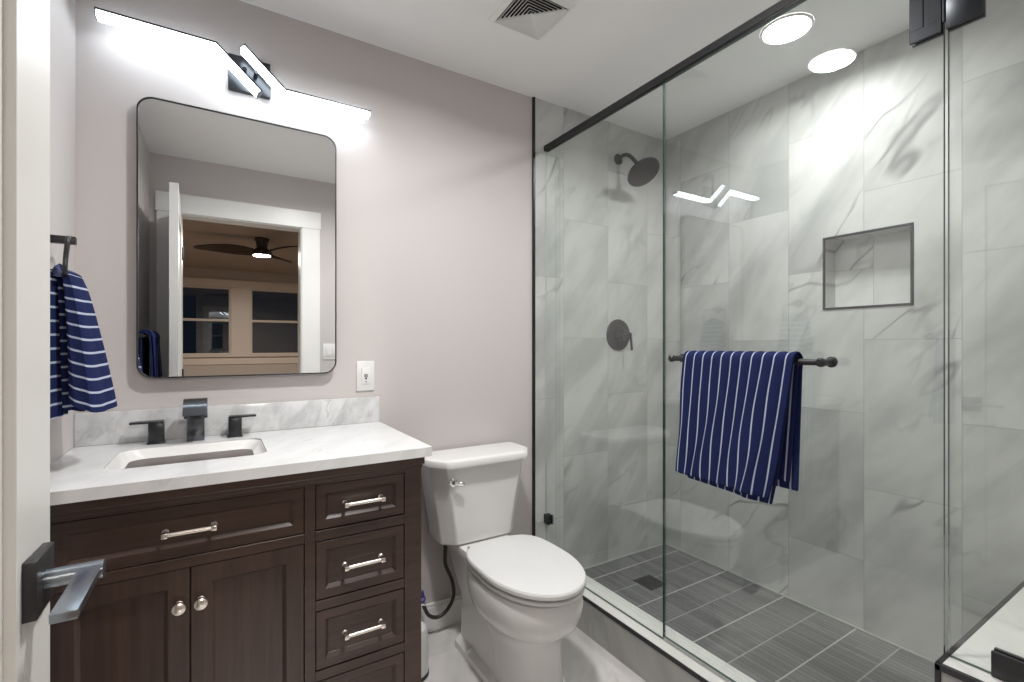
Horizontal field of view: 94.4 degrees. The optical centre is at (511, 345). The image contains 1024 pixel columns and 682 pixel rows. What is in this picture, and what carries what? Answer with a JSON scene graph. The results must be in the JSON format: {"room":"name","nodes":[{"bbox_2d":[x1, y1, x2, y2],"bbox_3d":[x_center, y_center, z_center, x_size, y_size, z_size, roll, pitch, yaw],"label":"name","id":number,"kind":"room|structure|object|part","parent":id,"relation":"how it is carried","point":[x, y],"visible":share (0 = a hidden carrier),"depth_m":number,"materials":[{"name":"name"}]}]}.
{"room":"bathroom","nodes":[
{"label":"bathroom","id":0,"kind":"room"},
{"bbox_2d":[50,0,74,463],"bbox_3d":[-0.878,0.006,0.622,0.100,2.437,1.860,0,0,-32],"label":"wall","id":1,"kind":"structure","parent":0,"point":[62,12],"depth_m":1.32,"materials":[{"name":"paint"}]},
{"bbox_2d":[50,234,76,276],"bbox_3d":[-1.130,-0.224,1.188,0.066,0.130,0.174,0,0,-32],"label":"towel ring","id":2,"kind":"object","parent":1,"relation":"attached to","point":[67,241],"visible":0.73,"depth_m":1.14,"materials":[{"name":"black metal"}]},
{"bbox_3d":[-1.132,-0.265,1.187,0.062,0.048,0.048,0,0,-32],"label":"post","id":3,"kind":"part","parent":2,"relation":"part of","materials":[{"name":"black metal"}]},
{"bbox_2d":[50,263,116,418],"bbox_3d":[-1.093,-0.012,1.198,0.149,0.379,0.207,0,0,-32],"label":"hand towel","id":4,"kind":"object","parent":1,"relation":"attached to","point":[80,375],"visible":0.82,"depth_m":1.15,"materials":[{"name":"blue fabric"}]},
{"bbox_2d":[75,0,662,603],"bbox_3d":[-0.193,0.006,2.192,2.916,2.437,0.108,0,0,-32],"label":"wall","id":5,"kind":"structure","parent":0,"point":[434,189],"depth_m":2.08,"materials":[{"name":"paint"}]},
{"bbox_2d":[74,396,378,446],"bbox_3d":[-0.927,0.254,1.671,0.917,0.100,0.020,0,0,-32],"label":"backsplash","id":6,"kind":"structure","parent":5,"relation":"attached to","point":[106,427],"depth_m":1.63,"materials":[{"name":"stone"}]},
{"bbox_2d":[94,6,370,119],"bbox_3d":[-0.907,-0.939,1.643,0.808,0.159,0.088,0,0,-32],"label":"vanity light","id":7,"kind":"object","parent":5,"relation":"attached to","point":[247,74],"visible":1,"depth_m":1.62,"materials":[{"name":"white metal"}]},
{"bbox_2d":[95,9,259,96],"bbox_3d":[-1.053,-0.926,1.526,0.430,0.129,0.039,0,0,-32],"label":"diffuser","id":8,"kind":"object","parent":7,"relation":"attached to","point":[102,15],"depth_m":1.52,"materials":[{"name":"white glass"}]},
{"bbox_3d":[-0.915,-0.947,1.656,0.130,0.120,0.059,0,0,-32],"label":"wall plate","id":9,"kind":"part","parent":7,"relation":"part of","materials":[{"name":"metal"}]},
{"bbox_2d":[241,46,369,119],"bbox_3d":[-0.737,-0.946,1.721,0.430,0.129,0.039,0,0,-32],"label":"diffuser","id":10,"kind":"object","parent":7,"relation":"attached to","point":[285,93],"depth_m":1.67,"materials":[{"name":"white glass"}]},
{"bbox_2d":[136,97,336,377],"bbox_3d":[-0.932,-0.344,1.661,0.602,0.898,0.033,0,0,-32],"label":"mirror","id":11,"kind":"object","parent":5,"relation":"attached to","point":[236,216],"visible":1,"depth_m":1.63,"materials":[{"name":"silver metal"}]},
{"bbox_2d":[356,361,373,390],"bbox_3d":[-0.584,0.120,1.891,0.070,0.118,0.010,0,0,-32],"label":"wall outlet","id":12,"kind":"object","parent":5,"relation":"attached to","point":[364,369],"visible":1,"depth_m":1.89,"materials":[{"name":"white plastic"}]},
{"bbox_2d":[362,367,369,383],"bbox_3d":[-0.582,0.119,1.889,0.033,0.067,0.004,0,0,-32],"label":"receptacle","id":13,"kind":"object","parent":12,"relation":"attached to","point":[365,370],"depth_m":1.89,"materials":[{"name":"white plastic"}]},
{"bbox_2d":[421,590,425,605],"bbox_3d":[-0.382,1.051,1.973,0.044,0.076,0.078,0,0,-32],"label":"valve","id":14,"kind":"object","parent":5,"relation":"attached to","point":[423,598],"visible":0.48,"depth_m":1.95,"materials":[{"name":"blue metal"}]},
{"bbox_2d":[421,594,461,632],"bbox_3d":[-0.239,1.165,2.101,0.803,0.121,0.014,0,0,-32],"label":"baseboard","id":15,"kind":"structure","parent":5,"relation":"attached to","point":[453,616],"depth_m":2.06,"materials":[{"name":"white paint"}]},
{"bbox_2d":[532,97,534,535],"bbox_3d":[0.106,0.006,2.315,0.012,2.437,0.012,0,0,-32],"label":"trim","id":16,"kind":"structure","parent":5,"relation":"attached to","point":[533,98],"depth_m":2.31,"materials":[{"name":"black metal"}]},
{"bbox_2d":[606,319,632,350],"bbox_3d":[0.602,-0.059,2.576,0.172,0.172,0.072,0,0,-32],"label":"shower valve","id":17,"kind":"object","parent":5,"relation":"attached to","point":[618,334],"visible":1,"depth_m":2.58,"materials":[{"name":"black metal"}]},
{"bbox_3d":[0.630,-0.024,2.575,0.052,0.099,0.027,0,0,-7],"label":"lever","id":18,"kind":"part","parent":17,"relation":"part of","materials":[{"name":"metal"}]},
{"bbox_2d":[614,153,659,186],"bbox_3d":[0.651,-0.947,2.500,0.176,0.210,0.255,0,0,-32],"label":"shower","id":19,"kind":"object","parent":5,"relation":"attached to","point":[644,170],"visible":1,"depth_m":2.45,"materials":[{"name":"black metal"}]},
{"bbox_3d":[0.626,-0.984,2.535,0.027,0.113,0.159,0,0,-32],"label":"arm","id":20,"kind":"part","parent":19,"relation":"part of"},
{"bbox_2d":[544,0,802,151],"bbox_3d":[0.655,-0.974,1.564,0.028,0.026,1.850,0,0,-32],"label":"header","id":21,"kind":"object","parent":5,"relation":"attached to","point":[781,6],"visible":1,"depth_m":1.66,"materials":[{"name":"black metal"}]},
{"bbox_2d":[422,622,645,681],"bbox_3d":[-0.143,1.265,1.064,1.815,0.080,2.080,0,0,-32],"label":"floor","id":22,"kind":"structure","parent":0,"point":[583,659],"depth_m":1.83,"materials":[{"name":"tile"}]},
{"bbox_2d":[50,449,424,681],"bbox_3d":[-0.782,0.779,1.423,0.896,0.892,0.565,0,0,-32],"label":"bathroom vanity","id":23,"kind":"object","parent":22,"relation":"on","point":[315,576],"visible":0.84,"depth_m":1.21,"materials":[{"name":"brown wood"}]},
{"bbox_3d":[-0.881,0.809,1.076,0.249,0.559,0.020,0,0,-32],"label":"door","id":24,"kind":"part","parent":23,"relation":"part of","materials":[{"name":"brown wood"}]},
{"bbox_3d":[-0.773,0.440,1.142,0.501,0.122,0.020,0,0,-32],"label":"drawer","id":25,"kind":"part","parent":23,"relation":"part of","materials":[{"name":"brown wood"}]},
{"bbox_3d":[-0.779,0.612,1.110,0.029,0.029,0.029,0,0,-32],"label":"knob","id":26,"kind":"part","parent":23,"relation":"part of","materials":[{"name":"silver metal"}]},
{"bbox_3d":[-0.766,0.439,1.128,0.112,0.015,0.033,0,0,-32],"label":"handle","id":27,"kind":"part","parent":23,"relation":"part of","materials":[{"name":"silver metal"}]},
{"bbox_3d":[-0.743,0.612,1.132,0.029,0.029,0.029,0,0,-32],"label":"knob","id":28,"kind":"part","parent":23,"relation":"part of","materials":[{"name":"silver metal"}]},
{"bbox_2d":[50,396,431,505],"bbox_3d":[-0.781,0.290,1.435,0.917,0.173,0.576,0,0,-32],"label":"countertop","id":29,"kind":"structure","parent":23,"relation":"on","point":[302,436],"depth_m":1.44,"materials":[{"name":"stone"}]},
{"bbox_2d":[104,439,265,469],"bbox_3d":[-0.919,0.343,1.366,0.362,0.068,0.279,0,0,-32],"label":"basin","id":30,"kind":"object","parent":29,"relation":"in","point":[118,459],"depth_m":1.44,"materials":[{"name":"white ceramic"}]},
{"bbox_2d":[129,398,255,444],"bbox_3d":[-1.005,0.237,1.509,0.340,0.136,0.121,0,0,-32],"label":"faucet","id":31,"kind":"object","parent":29,"relation":"on","point":[195,410],"visible":1,"depth_m":1.50,"materials":[{"name":"metal"}]},
{"bbox_3d":[-1.132,0.270,1.475,0.088,0.070,0.046,0,0,-32],"label":"handle","id":32,"kind":"part","parent":31,"relation":"part of","materials":[{"name":"black metal"}]},
{"bbox_3d":[-1.003,0.237,1.504,0.063,0.136,0.110,0,0,-32],"label":"spout","id":33,"kind":"part","parent":31,"relation":"part of","materials":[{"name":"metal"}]},
{"bbox_3d":[-0.916,0.270,1.608,0.084,0.070,0.046,0,0,-32],"label":"handle","id":34,"kind":"part","parent":31,"relation":"part of","materials":[{"name":"black metal"}]},
{"bbox_3d":[-0.666,0.809,1.208,0.250,0.559,0.020,0,0,-32],"label":"door","id":35,"kind":"part","parent":23,"relation":"part of","materials":[{"name":"brown wood"}]},
{"bbox_3d":[-0.430,0.800,1.354,0.244,0.157,0.020,0,0,-32],"label":"drawer","id":36,"kind":"part","parent":23,"relation":"part of","materials":[{"name":"brown wood"}]},
{"bbox_3d":[-0.430,0.611,1.354,0.244,0.156,0.020,0,0,-32],"label":"drawer","id":37,"kind":"part","parent":23,"relation":"part of","materials":[{"name":"brown wood"}]},
{"bbox_3d":[-0.430,0.439,1.354,0.244,0.120,0.020,0,0,-32],"label":"drawer","id":38,"kind":"part","parent":23,"relation":"part of","materials":[{"name":"brown wood"}]},
{"bbox_3d":[-0.430,0.990,1.354,0.244,0.157,0.020,0,0,-32],"label":"drawer","id":39,"kind":"part","parent":23,"relation":"part of","materials":[{"name":"brown wood"}]},
{"bbox_3d":[-0.418,0.803,1.343,0.116,0.015,0.033,0,0,-32],"label":"handle","id":40,"kind":"part","parent":23,"relation":"part of","materials":[{"name":"silver metal"}]},
{"bbox_3d":[-0.418,0.614,1.343,0.116,0.015,0.033,0,0,-32],"label":"handle","id":41,"kind":"part","parent":23,"relation":"part of","materials":[{"name":"silver metal"}]},
{"bbox_3d":[-0.418,0.440,1.343,0.116,0.015,0.033,0,0,-32],"label":"handle","id":42,"kind":"part","parent":23,"relation":"part of","materials":[{"name":"silver metal"}]},
{"bbox_2d":[421,621,428,681],"bbox_3d":[-0.367,1.130,1.766,0.114,0.190,0.114,0,0,-32],"label":"canister","id":43,"kind":"object","parent":22,"relation":"on","point":[424,632],"visible":0.25,"depth_m":1.74,"materials":[{"name":"white plastic"}]},
{"bbox_2d":[421,442,585,681],"bbox_3d":[-0.017,0.835,1.797,0.486,0.780,0.732,0,0,-32],"label":"toilet","id":44,"kind":"object","parent":22,"relation":"on","point":[522,594],"visible":0.98,"depth_m":1.76,"materials":[{"name":"ceramic"}]},
{"bbox_2d":[422,545,455,619],"bbox_3d":[-0.305,0.978,1.993,0.149,0.350,0.041,0,0,-26],"label":"supply hose","id":45,"kind":"object","parent":44,"relation":"attached to","point":[446,567],"visible":0.91,"depth_m":2.00,"materials":[{"name":"black rubber"}]},
{"bbox_3d":[-0.214,0.535,1.853,0.055,0.034,0.030,0,0,-32],"label":"flush lever","id":46,"kind":"part","parent":44,"relation":"part of","materials":[{"name":"silver metal"}]},
{"bbox_3d":[-0.154,0.641,2.018,0.452,0.322,0.192,0,0,-32],"label":"tank","id":47,"kind":"part","parent":44,"relation":"part of","materials":[{"name":"ceramic"}]},
{"bbox_3d":[-0.149,0.463,2.010,0.486,0.034,0.231,0,0,-32],"label":"tank lid","id":48,"kind":"part","parent":44,"relation":"part of","materials":[{"name":"ceramic"}]},
{"bbox_3d":[0.057,0.787,1.700,0.350,0.033,0.488,0,0,-32],"label":"lid","id":49,"kind":"part","parent":44,"relation":"part of","materials":[{"name":"white plastic"}]},
{"bbox_3d":[0.057,0.814,1.700,0.344,0.021,0.477,0,0,-32],"label":"seat","id":50,"kind":"part","parent":44,"relation":"part of","materials":[{"name":"white plastic"}]},
{"bbox_2d":[577,575,755,681],"bbox_3d":[0.578,1.147,1.710,0.136,0.156,1.520,0,0,-32],"label":"shower curb","id":51,"kind":"object","parent":22,"relation":"on","point":[649,656],"visible":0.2,"depth_m":1.77,"materials":[{"name":"stone"}]},
{"bbox_2d":[544,82,663,638],"bbox_3d":[0.361,0.054,2.040,0.028,2.030,0.732,0,0,-32],"label":"glass panel","id":52,"kind":"object","parent":51,"relation":"on","point":[548,518],"visible":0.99,"depth_m":2.32,"materials":[{"name":"clear glass"}]},
{"bbox_3d":[0.522,1.077,1.676,0.006,0.015,1.520,0,0,-32],"label":"edge trim","id":53,"kind":"part","parent":51,"relation":"part of","materials":[{"name":"black metal"}]},
{"bbox_2d":[664,0,944,681],"bbox_3d":[0.735,0.057,1.377,0.084,2.023,0.782,0,0,-32],"label":"shower door","id":54,"kind":"structure","parent":51,"relation":"on","point":[925,16],"depth_m":1.10,"materials":[{"name":"clear glass"}]},
{"bbox_2d":[675,350,802,503],"bbox_3d":[0.660,0.229,1.424,0.068,0.427,0.377,0,0,-32],"label":"bath towel","id":55,"kind":"object","parent":54,"relation":"hanging from","point":[740,419],"visible":0.98,"depth_m":1.37,"materials":[{"name":"blue fabric"}]},
{"bbox_2d":[935,581,1023,681],"bbox_3d":[1.398,0.956,1.131,0.925,0.538,0.334,0,0,-32],"label":"shower bench","id":56,"kind":"object","parent":22,"relation":"on","point":[1002,628],"visible":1,"depth_m":1.10,"materials":[{"name":"stone"}]},
{"bbox_2d":[942,0,1023,681],"bbox_3d":[1.053,-0.137,0.919,0.028,1.648,0.335,0,0,-32],"label":"glass panel","id":57,"kind":"object","parent":56,"relation":"on","point":[1006,666],"visible":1,"depth_m":1.03,"materials":[{"name":"clear glass"}]},
{"bbox_3d":[0.983,-0.762,1.033,0.023,0.125,0.067,0,0,-32],"label":"hinge plate","id":58,"kind":"part","parent":57,"relation":"part of","materials":[{"name":"black metal"}]},
{"bbox_3d":[1.056,-0.137,0.915,0.010,1.648,0.326,0,0,-32],"label":"glass pane","id":59,"kind":"part","parent":57,"relation":"part of","materials":[{"name":"clear glass"}]},
{"bbox_2d":[239,0,908,139],"bbox_3d":[0.325,-1.262,1.353,2.916,0.100,2.080,0,0,-32],"label":"ceiling","id":60,"kind":"structure","parent":0,"point":[600,52],"depth_m":1.91,"materials":[{"name":"paint"}]},
{"bbox_2d":[488,0,575,40],"bbox_3d":[0.070,-1.204,1.724,0.232,0.014,0.232,0,0,-32],"label":"ceiling vent","id":61,"kind":"object","parent":60,"relation":"in","point":[533,19],"visible":1,"depth_m":1.73,"materials":[{"name":"white paint"}]},
{"bbox_2d":[760,12,813,44],"bbox_3d":[1.050,-1.208,1.815,0.180,0.008,0.180,0,0,-32],"label":"recessed light","id":62,"kind":"object","parent":60,"relation":"in","point":[788,28],"visible":1,"depth_m":1.80,"materials":[{"name":"white paint"}]},
{"bbox_2d":[584,545,934,681],"bbox_3d":[0.950,1.238,1.974,1.001,0.135,1.680,0,0,-32],"label":"floor","id":63,"kind":"structure","parent":0,"point":[766,635],"depth_m":1.98,"materials":[{"name":"porcelain tile"},{"name":"grout"}]},
{"bbox_2d":[634,575,666,589],"bbox_3d":[0.682,1.168,2.343,0.112,0.003,0.112,0,0,-32],"label":"shower drain","id":64,"kind":"object","parent":63,"relation":"on","point":[650,582],"visible":0.94,"depth_m":2.34,"materials":[{"name":"black metal"}]},
{"bbox_2d":[584,543,934,663],"bbox_3d":[0.970,1.167,1.952,0.790,0.006,1.522,0,0,-32],"label":"caulk line","id":65,"kind":"structure","parent":63,"relation":"on","point":[889,642],"depth_m":2.23,"materials":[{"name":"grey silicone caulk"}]},
{"bbox_2d":[666,0,1023,660],"bbox_3d":[1.507,0.006,2.024,0.200,2.437,1.980,0,0,-32],"label":"wall","id":66,"kind":"structure","parent":0,"point":[754,190],"depth_m":1.91,"materials":[{"name":"tile"}]},
{"bbox_2d":[823,222,913,309],"bbox_3d":[1.479,-0.312,1.960,0.091,0.316,0.319,0,0,-32],"label":"shower niche","id":67,"kind":"object","parent":66,"relation":"attached to","point":[872,268],"visible":0.98,"depth_m":1.99,"materials":[{"name":"tile"}]},
{"bbox_3d":[0.755,0.007,0.467,2.716,2.437,0.120,0,0,-32],"label":"wall","id":68,"kind":"structure","parent":0,"visible":0},
{"bbox_2d":[0,0,105,681],"bbox_3d":[-0.392,0.190,0.258,0.162,2.054,0.745,0,0,-32],"label":"door","id":69,"kind":"structure","parent":68,"relation":"in","point":[29,577],"depth_m":0.52,"materials":[{"name":"paint"}]},
{"bbox_3d":[-0.483,0.267,0.511,0.052,0.021,0.129,0,0,-32],"label":"lever","id":70,"kind":"part","parent":69,"relation":"part of","materials":[{"name":"silver metal"}]}
]}

